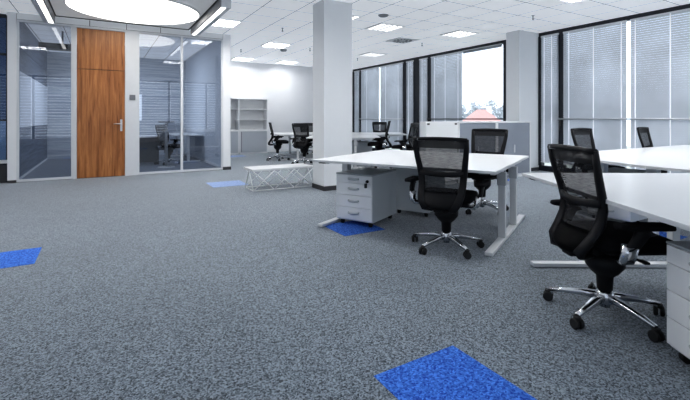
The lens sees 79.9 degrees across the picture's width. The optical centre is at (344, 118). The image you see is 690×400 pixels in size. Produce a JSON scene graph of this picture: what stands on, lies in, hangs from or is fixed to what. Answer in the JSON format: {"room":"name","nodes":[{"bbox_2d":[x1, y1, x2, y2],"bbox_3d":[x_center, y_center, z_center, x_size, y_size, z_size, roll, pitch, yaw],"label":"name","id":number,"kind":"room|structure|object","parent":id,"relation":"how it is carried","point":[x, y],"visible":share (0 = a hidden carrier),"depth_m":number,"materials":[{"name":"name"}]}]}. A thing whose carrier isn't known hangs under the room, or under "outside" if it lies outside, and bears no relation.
{"room":"open-plan office","nodes":[
{"label":"open-plan office","id":0,"kind":"room"},
{"bbox_2d":[0,165,5,182],"bbox_3d":[-7.577,1.015,6.928,3.010,0.330,0.080,0,0,-31],"label":"wall","id":1,"kind":"structure","parent":0,"point":[2,167],"depth_m":7.62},
{"bbox_2d":[0,14,6,182],"bbox_3d":[-7.553,-0.380,6.907,3.030,3.120,0.100,0,0,-31],"label":"window","id":2,"kind":"structure","parent":1,"relation":"in","point":[2,162],"depth_m":7.63,"materials":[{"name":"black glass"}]},
{"bbox_2d":[7,12,46,180],"bbox_3d":[-7.433,-0.395,9.778,0.130,3.150,5.100,0,0,-31],"label":"wall","id":3,"kind":"structure","parent":0,"point":[33,59],"depth_m":8.36,"materials":[{"name":"grey paint"}]},
{"bbox_2d":[20,71,47,126],"bbox_3d":[-7.465,-0.380,9.968,0.013,1.080,4.720,0,0,-31],"label":"window blind","id":4,"kind":"object","parent":3,"relation":"attached to","point":[33,94],"depth_m":9.35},
{"bbox_2d":[20,158,47,178],"bbox_3d":[-7.415,1.155,9.881,0.015,0.050,4.920,0,0,-31],"label":"baseboard","id":5,"kind":"structure","parent":3,"relation":"attached to","point":[36,166],"depth_m":9.35,"materials":[{"name":"silver metal"}]},
{"bbox_2d":[47,51,184,158],"bbox_3d":[-7.014,-0.395,13.058,3.940,3.150,0.120,0,0,-31],"label":"window blind","id":6,"kind":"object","parent":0,"point":[159,79],"depth_m":13.31,"materials":[{"name":"grey plastic"}]},
{"bbox_2d":[139,94,141,120],"bbox_3d":[-6.761,-0.370,13.121,0.520,0.840,0.030,0,0,-31],"label":"whiteboard","id":7,"kind":"object","parent":6,"relation":"attached to","point":[140,95],"visible":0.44,"depth_m":13.22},
{"bbox_2d":[17,13,230,166],"bbox_3d":[-4.407,-0.430,8.680,3.949,3.080,0.130,0,0,-31],"label":"wall","id":8,"kind":"structure","parent":0,"point":[226,37],"depth_m":9.55,"materials":[{"name":"white paint"}]},
{"bbox_2d":[16,19,72,181],"bbox_3d":[-5.736,-0.338,7.901,0.880,3.024,0.080,0,0,-31],"label":"window","id":9,"kind":"structure","parent":8,"relation":"in","point":[18,21],"depth_m":7.72,"materials":[{"name":"silver metal"}]},
{"bbox_2d":[73,25,126,178],"bbox_3d":[-4.939,-0.335,8.342,0.940,3.030,0.151,0,0,-31],"label":"door","id":10,"kind":"structure","parent":8,"relation":"in","point":[99,53],"depth_m":8.32,"materials":[{"name":"brown wood"}]},
{"bbox_2d":[19,19,215,38],"bbox_3d":[-4.483,-1.910,8.641,3.780,0.120,0.080,0,0,-31],"label":"trim","id":11,"kind":"structure","parent":8,"relation":"attached to","point":[19,19],"depth_m":8.56,"materials":[{"name":"white metal"}]},
{"bbox_2d":[127,30,222,175],"bbox_3d":[-3.702,-0.335,9.103,1.965,3.030,0.090,0,0,-31],"label":"window","id":12,"kind":"structure","parent":8,"relation":"in","point":[181,37],"depth_m":8.65,"materials":[{"name":"silver metal"}]},
{"bbox_2d":[185,41,220,165],"bbox_3d":[-4.078,-0.395,11.832,0.125,3.150,4.980,0,0,-31],"label":"wall","id":13,"kind":"structure","parent":0,"point":[203,69],"depth_m":11.37,"materials":[{"name":"paint"}]},
{"bbox_2d":[185,152,220,167],"bbox_3d":[-4.149,1.150,11.813,0.015,0.060,4.920,0,0,-31],"label":"baseboard","id":14,"kind":"structure","parent":13,"relation":"attached to","point":[196,157],"depth_m":11.19,"materials":[{"name":"silver metal"}]},
{"bbox_2d":[231,61,352,149],"bbox_3d":[-2.271,-0.395,15.067,6.270,3.150,0.150,0,0,-31],"label":"wall","id":15,"kind":"structure","parent":0,"point":[288,89],"depth_m":14.92,"materials":[{"name":"white paint"}]},
{"bbox_2d":[268,148,312,151],"bbox_3d":[-2.350,1.140,14.925,5.950,0.080,0.015,0,0,-31],"label":"baseboard","id":16,"kind":"structure","parent":15,"relation":"attached to","point":[280,150],"depth_m":15.01,"materials":[{"name":"white"}]},
{"bbox_2d":[313,0,351,185],"bbox_3d":[-0.217,-0.395,7.066,0.540,3.150,0.415,0,0,-31],"label":"pillar","id":17,"kind":"structure","parent":0,"point":[332,20],"depth_m":6.89,"materials":[{"name":"paint"}]},
{"bbox_2d":[0,151,689,399],"bbox_3d":[-1.042,1.237,6.035,13.350,0.126,18.450,0,0,-31],"label":"floor","id":18,"kind":"structure","parent":0,"point":[163,286],"depth_m":2.71,"materials":[{"name":"grey carpet"}]},
{"bbox_2d":[0,247,41,268],"bbox_3d":[-2.875,1.179,3.447,0.500,0.002,0.500,0,0,-31],"label":"tile","id":19,"kind":"structure","parent":18,"relation":"on","point":[25,256],"depth_m":3.50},
{"bbox_2d":[139,135,158,163],"bbox_3d":[-5.362,0.806,10.702,0.910,0.735,0.600,0,0,-31],"label":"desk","id":20,"kind":"object","parent":18,"relation":"on","point":[148,152],"visible":0.34,"depth_m":10.58,"materials":[{"name":"white laminate"}]},
{"bbox_2d":[158,121,174,167],"bbox_3d":[-4.360,0.609,10.050,0.400,1.130,0.400,0,0,-31],"label":"bar table","id":21,"kind":"object","parent":18,"relation":"on","point":[165,122],"visible":1,"depth_m":10.02,"materials":[{"name":"metal"}]},
{"bbox_2d":[154,125,179,164],"bbox_3d":[-4.577,0.662,10.746,0.650,1.025,0.725,0,0,10],"label":"office chair","id":22,"kind":"object","parent":18,"relation":"on","point":[160,129],"visible":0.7,"depth_m":10.68,"materials":[{"name":"black plastic"}]},
{"bbox_2d":[169,132,202,162],"bbox_3d":[-4.811,0.804,12.142,0.740,0.740,2.200,0,0,-31],"label":"desk","id":23,"kind":"object","parent":18,"relation":"on","point":[187,134],"visible":0.78,"depth_m":11.32,"materials":[{"name":"white laminate"}]},
{"bbox_2d":[207,180,248,187],"bbox_3d":[-2.148,1.179,7.501,0.620,0.002,0.620,0,0,-31],"label":"tile","id":24,"kind":"structure","parent":18,"relation":"on","point":[237,182],"depth_m":7.53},
{"bbox_2d":[231,131,238,154],"bbox_3d":[-4.054,0.785,13.647,0.999,0.790,0.440,0,0,-31],"label":"base cabinet","id":25,"kind":"object","parent":18,"relation":"on","point":[234,134],"visible":0.2,"depth_m":13.65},
{"bbox_2d":[231,98,238,130],"bbox_3d":[-4.061,-0.150,13.660,0.995,1.080,0.390,0,0,-31],"label":"open shelf","id":26,"kind":"object","parent":25,"relation":"on","point":[234,101],"visible":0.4,"depth_m":13.99,"materials":[{"name":"white wood"}]},
{"bbox_2d":[239,130,267,153],"bbox_3d":[-3.193,0.785,14.156,0.999,0.790,0.440,0,0,-31],"label":"base cabinet","id":27,"kind":"object","parent":18,"relation":"on","point":[254,141],"visible":0.94,"depth_m":13.97,"materials":[{"name":"white wood"}]},
{"bbox_2d":[239,98,267,130],"bbox_3d":[-3.201,-0.150,14.169,0.995,1.080,0.390,0,0,-31],"label":"open shelf","id":28,"kind":"object","parent":27,"relation":"on","point":[253,113],"visible":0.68,"depth_m":14.31,"materials":[{"name":"white wood"}]},
{"bbox_2d":[266,122,289,160],"bbox_3d":[-1.907,0.638,11.802,0.650,1.085,0.725,0,0,-5],"label":"office chair","id":29,"kind":"object","parent":18,"relation":"on","point":[277,143],"visible":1,"depth_m":11.69,"materials":[{"name":"black plastic"}]},
{"bbox_2d":[244,163,312,191],"bbox_3d":[-1.137,1.000,7.158,1.120,0.360,0.480,0,0,-31],"label":"bench","id":30,"kind":"object","parent":18,"relation":"on","point":[298,166],"visible":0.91,"depth_m":7.05,"materials":[{"name":"white metal"}]},
{"bbox_2d":[273,132,312,159],"bbox_3d":[-1.320,0.808,12.850,1.770,0.736,1.920,0,0,-15],"label":"desk","id":31,"kind":"object","parent":18,"relation":"on","point":[289,134],"visible":0.31,"depth_m":12.50,"materials":[{"name":"white laminate"}]},
{"bbox_2d":[290,123,312,163],"bbox_3d":[-1.050,0.643,10.771,0.725,1.075,0.650,0,0,25],"label":"office chair","id":32,"kind":"object","parent":18,"relation":"on","point":[300,130],"visible":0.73,"depth_m":10.58,"materials":[{"name":"black fabric"}]},
{"bbox_2d":[299,123,312,154],"bbox_3d":[-1.266,0.658,13.977,0.725,1.045,0.650,0,0,-10],"label":"office chair","id":33,"kind":"object","parent":18,"relation":"on","point":[310,124],"visible":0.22,"depth_m":14.19,"materials":[{"name":"black plastic"}]},
{"bbox_2d":[312,183,335,190],"bbox_3d":[-0.217,1.143,7.066,0.560,0.075,0.435,0,0,-31],"label":"baseboard","id":34,"kind":"structure","parent":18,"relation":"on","point":[323,188],"depth_m":6.82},
{"bbox_2d":[306,135,380,167],"bbox_3d":[-0.020,0.808,10.720,1.770,0.736,1.920,0,0,1],"label":"desk","id":35,"kind":"object","parent":18,"relation":"on","point":[355,138],"visible":0.4,"depth_m":9.80,"materials":[{"name":"white laminate"}]},
{"bbox_2d":[325,221,384,235],"bbox_3d":[0.087,1.179,4.489,0.500,0.002,0.500,0,0,-31],"label":"tile","id":36,"kind":"structure","parent":18,"relation":"on","point":[347,228],"depth_m":4.43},
{"bbox_2d":[352,141,371,153],"bbox_3d":[0.396,0.892,11.100,0.652,0.574,0.464,0,0,1],"label":"drawer pedestal","id":37,"kind":"object","parent":18,"relation":"on","point":[362,146],"visible":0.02,"depth_m":10.87,"materials":[{"name":"white metal"}]},
{"bbox_2d":[336,167,395,226],"bbox_3d":[0.242,0.892,4.770,0.464,0.574,0.652,0,0,32],"label":"drawer pedestal","id":38,"kind":"object","parent":18,"relation":"on","point":[368,195],"visible":1,"depth_m":4.57,"materials":[{"name":"white metal"}]},
{"bbox_2d":[367,121,391,168],"bbox_3d":[0.836,0.613,10.001,0.651,1.135,0.725,0,0,2],"label":"office chair","id":39,"kind":"object","parent":18,"relation":"on","point":[379,145],"visible":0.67,"depth_m":9.79,"materials":[{"name":"black plastic"}]},
{"bbox_2d":[352,132,407,148],"bbox_3d":[0.920,0.808,12.720,1.770,0.736,1.920,0,0,1],"label":"desk","id":40,"kind":"object","parent":18,"relation":"on","point":[381,134],"visible":0.3,"depth_m":12.50,"materials":[{"name":"white laminate"}]},
{"bbox_2d":[372,122,389,140],"bbox_3d":[1.180,0.638,13.876,0.725,1.085,0.650,0,0,0],"label":"office chair","id":41,"kind":"object","parent":18,"relation":"on","point":[377,126],"visible":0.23,"depth_m":14.09,"materials":[{"name":"black plastic"}]},
{"bbox_2d":[391,123,418,168],"bbox_3d":[1.400,0.633,9.562,0.650,1.095,0.725,0,0,30],"label":"office chair","id":42,"kind":"object","parent":18,"relation":"on","point":[413,130],"visible":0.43,"depth_m":9.35,"materials":[{"name":"black fabric"}]},
{"bbox_2d":[393,167,431,216],"bbox_3d":[0.974,0.892,5.303,0.464,0.574,0.652,0,0,32],"label":"drawer pedestal","id":43,"kind":"object","parent":18,"relation":"on","point":[403,202],"visible":0.25,"depth_m":5.07,"materials":[{"name":"white metal"}]},
{"bbox_2d":[312,149,528,256],"bbox_3d":[0.925,0.808,4.715,1.920,0.736,1.770,0,0,32],"label":"desk","id":44,"kind":"object","parent":18,"relation":"on","point":[482,164],"visible":0.82,"depth_m":4.37,"materials":[{"name":"white laminate"}]},
{"bbox_2d":[420,121,457,137],"bbox_3d":[1.707,0.613,7.402,0.775,1.135,0.176,0,0,-31],"label":"base cabinet","id":45,"kind":"object","parent":18,"relation":"on","point":[434,128],"visible":0.35,"depth_m":7.31,"materials":[{"name":"white wood"}]},
{"bbox_2d":[405,137,488,258],"bbox_3d":[0.935,0.668,3.788,0.731,1.025,0.669,0,0,29],"label":"office chair","id":46,"kind":"object","parent":18,"relation":"on","point":[441,162],"visible":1,"depth_m":3.61,"materials":[{"name":"black fabric"}]},
{"bbox_2d":[374,345,536,399],"bbox_3d":[0.474,1.179,1.802,0.500,0.002,0.500,0,0,-31],"label":"tile","id":47,"kind":"structure","parent":18,"relation":"on","point":[449,373],"depth_m":1.85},
{"bbox_2d":[457,121,496,181],"bbox_3d":[2.424,0.613,7.993,1.054,1.135,0.428,0,0,-31],"label":"base cabinet","id":48,"kind":"object","parent":18,"relation":"on","point":[465,128],"visible":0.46,"depth_m":7.72,"materials":[{"name":"silver metal"}]},
{"bbox_2d":[466,128,508,214],"bbox_3d":[1.749,0.653,5.283,0.725,1.055,0.650,0,0,44],"label":"office chair","id":49,"kind":"object","parent":18,"relation":"on","point":[483,140],"visible":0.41,"depth_m":5.37,"materials":[{"name":"black fabric"}]},
{"bbox_2d":[497,121,530,177],"bbox_3d":[3.334,0.613,8.531,1.059,1.135,0.428,0,0,-31],"label":"base cabinet","id":50,"kind":"object","parent":18,"relation":"on","point":[519,132],"visible":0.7,"depth_m":8.44,"materials":[{"name":"silver metal"}]},
{"bbox_2d":[571,128,624,167],"bbox_3d":[3.482,0.653,5.660,0.725,1.055,0.650,0,0,-30],"label":"office chair","id":51,"kind":"object","parent":18,"relation":"on","point":[582,137],"visible":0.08,"depth_m":5.88,"materials":[{"name":"black fabric"}]},
{"bbox_2d":[522,173,689,267],"bbox_3d":[2.318,0.808,2.400,1.770,0.736,1.920,0,0,1],"label":"desk","id":52,"kind":"object","parent":18,"relation":"on","point":[662,197],"visible":0.53,"depth_m":2.57,"materials":[{"name":"white laminate"}]},
{"bbox_2d":[543,144,676,342],"bbox_3d":[1.594,0.668,2.491,0.650,1.025,0.725,0,0,-2],"label":"office chair","id":53,"kind":"object","parent":18,"relation":"on","point":[581,228],"visible":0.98,"depth_m":2.38,"materials":[{"name":"fabric"}]},
{"bbox_2d":[608,167,647,221],"bbox_3d":[3.219,0.892,4.808,0.652,0.574,0.464,0,0,-30],"label":"drawer pedestal","id":54,"kind":"object","parent":18,"relation":"on","point":[614,212],"visible":0.1,"depth_m":4.61,"materials":[{"name":"white metal"}]},
{"bbox_2d":[599,145,689,234],"bbox_3d":[4.478,0.807,5.139,4.176,0.738,1.963,0,0,-31],"label":"desk","id":55,"kind":"object","parent":18,"relation":"on","point":[676,158],"visible":0.46,"depth_m":4.59,"materials":[{"name":"white laminate"}]},
{"bbox_2d":[637,127,666,172],"bbox_3d":[4.934,0.653,6.441,0.725,1.055,0.650,0,0,-38],"label":"office chair","id":56,"kind":"object","parent":18,"relation":"on","point":[644,136],"visible":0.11,"depth_m":6.65,"materials":[{"name":"black fabric"}]},
{"bbox_2d":[659,232,686,239],"bbox_3d":[3.019,1.179,4.226,0.600,0.002,0.600,0,0,-31],"label":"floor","id":57,"kind":"structure","parent":18,"relation":"on","point":[664,234],"depth_m":4.17,"materials":[{"name":"blue carpet"}]},
{"bbox_2d":[666,241,689,363],"bbox_3d":[1.866,0.892,1.810,0.652,0.574,0.464,0,0,1],"label":"drawer pedestal","id":58,"kind":"object","parent":18,"relation":"on","point":[678,252],"visible":1,"depth_m":1.97,"materials":[{"name":"white metal"}]},
{"bbox_2d":[0,0,689,69],"bbox_3d":[-1.042,-2.030,6.035,13.350,0.120,18.450,0,0,-31],"label":"ceiling","id":59,"kind":"structure","parent":0,"point":[263,21],"depth_m":8.59,"materials":[{"name":"tile"}]},
{"bbox_2d":[31,0,54,22],"bbox_3d":[-4.808,-1.887,6.480,0.180,0.166,2.950,0,0,-31],"label":"ceiling light","id":60,"kind":"object","parent":59,"relation":"attached to","point":[43,7],"visible":0.97,"depth_m":6.92,"materials":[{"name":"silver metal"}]},
{"bbox_2d":[39,31,70,50],"bbox_3d":[-6.340,-1.760,9.248,0.840,0.420,0.325,0,0,-31],"label":"ceiling projector","id":61,"kind":"object","parent":59,"relation":"hanging from","point":[42,45],"visible":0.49,"depth_m":9.11,"materials":[{"name":"black plastic"}]},
{"bbox_2d":[48,0,217,29],"bbox_3d":[-3.698,-1.954,7.136,2.400,0.028,2.950,0,0,-31],"label":"coffer","id":62,"kind":"object","parent":59,"relation":"attached to","point":[59,8],"visible":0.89,"depth_m":7.58,"materials":[{"name":"white paint"}]},
{"bbox_2d":[64,0,199,24],"bbox_3d":[-3.720,-1.941,7.350,2.150,0.034,2.150,0,0,-31],"label":"round ceiling light","id":63,"kind":"object","parent":62,"relation":"attached to","point":[151,12],"visible":1,"depth_m":7.33,"materials":[{"name":"plastic"}]},
{"bbox_2d":[191,0,230,34],"bbox_3d":[-2.587,-1.887,7.793,0.180,0.166,2.550,0,0,-31],"label":"ceiling light","id":64,"kind":"object","parent":59,"relation":"attached to","point":[220,7],"visible":0.88,"depth_m":7.37,"materials":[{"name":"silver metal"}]},
{"bbox_2d":[212,18,241,27],"bbox_3d":[-2.502,-1.958,8.396,0.620,0.024,0.620,0,0,-31],"label":"recessed light","id":65,"kind":"object","parent":59,"relation":"in","point":[220,22],"visible":0.66,"depth_m":8.40,"materials":[{"name":"white plastic"}]},
{"bbox_2d":[231,57,254,60],"bbox_3d":[-3.361,-1.958,13.522,0.620,0.024,0.620,0,0,-31],"label":"recessed light","id":66,"kind":"object","parent":59,"relation":"in","point":[235,58],"visible":0.96,"depth_m":13.49,"materials":[{"name":"white plastic"}]},
{"bbox_2d":[261,42,290,47],"bbox_3d":[-1.844,-1.958,10.957,0.620,0.024,0.620,0,0,-31],"label":"recessed light","id":67,"kind":"object","parent":59,"relation":"in","point":[268,44],"visible":1,"depth_m":10.93,"materials":[{"name":"white plastic"}]},
{"bbox_2d":[276,61,298,63],"bbox_3d":[-2.019,-1.958,14.316,0.620,0.024,0.620,0,0,-31],"label":"recessed light","id":68,"kind":"object","parent":59,"relation":"in","point":[279,62],"visible":1,"depth_m":14.24,"materials":[{"name":"white plastic"}]},
{"bbox_2d":[352,15,361,20],"bbox_3d":[-0.102,-1.958,7.991,0.620,0.024,0.620,0,0,-31],"label":"recessed light","id":69,"kind":"object","parent":59,"relation":"in","point":[354,17],"visible":0.21,"depth_m":7.92,"materials":[{"name":"white plastic"}]},
{"bbox_2d":[358,52,386,56],"bbox_3d":[0.835,-1.958,12.576,0.620,0.024,0.620,0,0,-31],"label":"recessed light","id":70,"kind":"object","parent":59,"relation":"in","point":[369,54],"visible":1,"depth_m":12.51,"materials":[{"name":"white plastic"}]},
{"bbox_2d":[378,14,388,17],"bbox_3d":[0.727,-1.953,7.807,0.200,0.034,0.200,0,0,-31],"label":"ceiling speaker","id":71,"kind":"object","parent":59,"relation":"attached to","point":[379,15],"visible":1,"depth_m":7.76},
{"bbox_2d":[365,23,404,31],"bbox_3d":[0.855,-1.958,8.848,0.620,0.024,0.620,0,0,-31],"label":"recessed light","id":72,"kind":"object","parent":59,"relation":"in","point":[383,27],"visible":1,"depth_m":8.80,"materials":[{"name":"white plastic"}]},
{"bbox_2d":[386,37,418,43],"bbox_3d":[1.438,-1.962,10.319,0.600,0.016,0.600,0,0,-31],"label":"ceiling vent","id":73,"kind":"object","parent":59,"relation":"in","point":[402,40],"visible":1,"depth_m":10.28,"materials":[{"name":"grey metal"}]},
{"bbox_2d":[440,30,478,37],"bbox_3d":[2.642,-1.958,9.521,0.620,0.024,0.620,0,0,-31],"label":"recessed light","id":74,"kind":"object","parent":59,"relation":"in","point":[459,33],"visible":1,"depth_m":9.49,"materials":[{"name":"white plastic"}]},
{"bbox_2d":[561,0,580,2],"bbox_3d":[3.693,-1.958,6.506,0.620,0.024,0.620,0,0,-31],"label":"recessed light","id":75,"kind":"object","parent":59,"relation":"in","point":[569,1],"visible":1,"depth_m":6.82,"materials":[{"name":"white plastic"}]},
{"bbox_2d":[506,30,538,167],"bbox_3d":[4.064,-0.395,9.432,0.700,3.150,0.340,0,0,-31],"label":"pillar","id":76,"kind":"structure","parent":0,"point":[521,46],"depth_m":9.28,"materials":[{"name":"paint"}]},
{"bbox_3d":[-6.852,-0.395,2.599,0.150,3.150,18.450,0,0,-31],"label":"wall","id":77,"kind":"structure","parent":0,"visible":0},
{"bbox_2d":[0,121,5,159],"bbox_3d":[-7.686,0.555,7.113,3.010,1.050,0.010,0,0,-31],"label":"window","id":78,"kind":"structure","parent":77,"relation":"attached to","point":[2,123],"depth_m":7.82,"materials":[{"name":"blue glass"}]},
{"bbox_2d":[0,18,5,119],"bbox_3d":[-7.686,-0.955,7.113,3.010,1.970,0.010,0,0,-31],"label":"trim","id":79,"kind":"structure","parent":77,"relation":"attached to","point":[2,20],"depth_m":7.82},
{"bbox_3d":[4.327,-0.395,9.872,0.200,3.150,0.810,0,0,-31],"label":"wall","id":80,"kind":"structure","parent":0,"visible":0},
{"bbox_2d":[353,40,505,150],"bbox_3d":[2.166,-0.395,13.305,0.206,3.150,7.300,0,0,-31],"label":"window","id":81,"kind":"structure","parent":80,"relation":"in","point":[416,64],"depth_m":13.07,"materials":[{"name":"black metal"}]},
{"bbox_2d":[354,70,359,140],"bbox_3d":[0.462,-0.450,16.114,0.040,2.860,0.350,0,0,-31],"label":"blind","id":82,"kind":"object","parent":81,"relation":"attached to","point":[356,80],"visible":0.86,"depth_m":16.12,"materials":[{"name":"grey fabric"}]},
{"bbox_2d":[361,67,379,140],"bbox_3d":[0.920,-0.450,15.334,0.046,2.860,1.200,0,0,-31],"label":"blind","id":83,"kind":"object","parent":81,"relation":"attached to","point":[369,106],"visible":0.77,"depth_m":15.35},
{"bbox_2d":[380,62,402,145],"bbox_3d":[1.589,-0.450,14.202,0.046,2.860,1.290,0,0,-31],"label":"blind","id":84,"kind":"object","parent":81,"relation":"attached to","point":[391,110],"visible":0.77,"depth_m":14.13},
{"bbox_2d":[406,60,413,143],"bbox_3d":[2.098,-0.450,13.341,0.046,2.860,0.350,0,0,-31],"label":"blind","id":85,"kind":"object","parent":81,"relation":"attached to","point":[409,91],"visible":0.74,"depth_m":13.36,"materials":[{"name":"grey plastic"}]},
{"bbox_2d":[419,58,427,135],"bbox_3d":[2.430,-0.450,12.779,0.046,2.860,0.375,0,0,-31],"label":"blind","id":86,"kind":"object","parent":81,"relation":"attached to","point":[423,90],"visible":0.77,"depth_m":12.78,"materials":[{"name":"grey plastic"}]},
{"bbox_2d":[431,51,462,121],"bbox_3d":[2.923,-0.450,11.947,0.046,2.860,1.250,0,0,-31],"label":"blind","id":87,"kind":"object","parent":81,"relation":"attached to","point":[446,104],"visible":0.73,"depth_m":11.92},
{"bbox_2d":[462,43,502,54],"bbox_3d":[3.585,-1.830,10.833,0.044,0.110,1.300,0,0,-31],"label":"blind","id":88,"kind":"object","parent":81,"relation":"attached to","point":[495,46],"visible":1,"depth_m":10.79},
{"bbox_2d":[538,4,689,171],"bbox_3d":[6.164,-0.395,6.544,0.206,3.150,6.790,0,0,-31],"label":"window","id":89,"kind":"structure","parent":80,"relation":"in","point":[542,167],"depth_m":8.98,"materials":[{"name":"black metal"}]},
{"bbox_2d":[541,33,558,162],"bbox_3d":[4.559,-0.450,9.179,0.046,2.860,0.410,0,0,-31],"label":"blind","id":90,"kind":"object","parent":89,"relation":"attached to","point":[549,101],"visible":0.94,"depth_m":9.19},
{"bbox_2d":[563,20,626,167],"bbox_3d":[5.037,-0.450,8.372,0.046,2.860,1.245,0,0,-31],"label":"blind","id":91,"kind":"object","parent":89,"relation":"attached to","point":[587,101],"visible":0.79,"depth_m":8.29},
{"bbox_2d":[630,8,689,172],"bbox_3d":[5.771,-0.450,7.131,0.046,2.860,1.500,0,0,-31],"label":"blind","id":92,"kind":"object","parent":89,"relation":"attached to","point":[666,101],"visible":0.84,"depth_m":7.34,"materials":[{"name":"grey plastic"}]},
{"label":"outside","id":93,"kind":"structure","parent":0,"visible":0},
{"bbox_2d":[372,146,630,168],"bbox_3d":[49.749,10.180,93.320,159.350,0.001,230.000,0,0,-31],"label":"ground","id":94,"kind":"structure","parent":93,"point":[628,147],"depth_m":94.24,"materials":[{"name":"grey"}]},
{"bbox_2d":[462,104,466,120],"bbox_3d":[31.443,3.078,111.999,5.000,14.216,5.442,0,0,-22],"label":"tree","id":95,"kind":"object","parent":94,"relation":"on","point":[464,109],"visible":0.12,"depth_m":111.15,"materials":[{"name":"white plant"}]},
{"bbox_2d":[465,100,485,117],"bbox_3d":[31.806,2.828,99.964,4.683,14.715,5.396,0,0,-27],"label":"tree","id":96,"kind":"object","parent":94,"relation":"on","point":[474,107],"visible":0.23,"depth_m":99.61,"materials":[{"name":"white plant"}]},
{"bbox_2d":[463,106,500,120],"bbox_3d":[26.408,3.830,80.000,8.200,12.700,8.200,0,0,0],"label":"house","id":97,"kind":"structure","parent":94,"relation":"on","point":[487,113],"depth_m":78.95,"materials":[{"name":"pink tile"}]},
{"bbox_2d":[483,100,499,117],"bbox_3d":[41.777,2.303,118.005,5.680,15.765,6.165,0,0,-34],"label":"tree","id":98,"kind":"object","parent":94,"relation":"on","point":[492,103],"visible":0.19,"depth_m":117.43,"materials":[{"name":"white plant"}]},
{"bbox_2d":[495,104,502,120],"bbox_3d":[40.413,2.804,103.950,4.733,14.762,5.664,0,0,-30],"label":"tree","id":99,"kind":"object","parent":94,"relation":"on","point":[499,111],"visible":0.09,"depth_m":103.58,"materials":[{"name":"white plant"}]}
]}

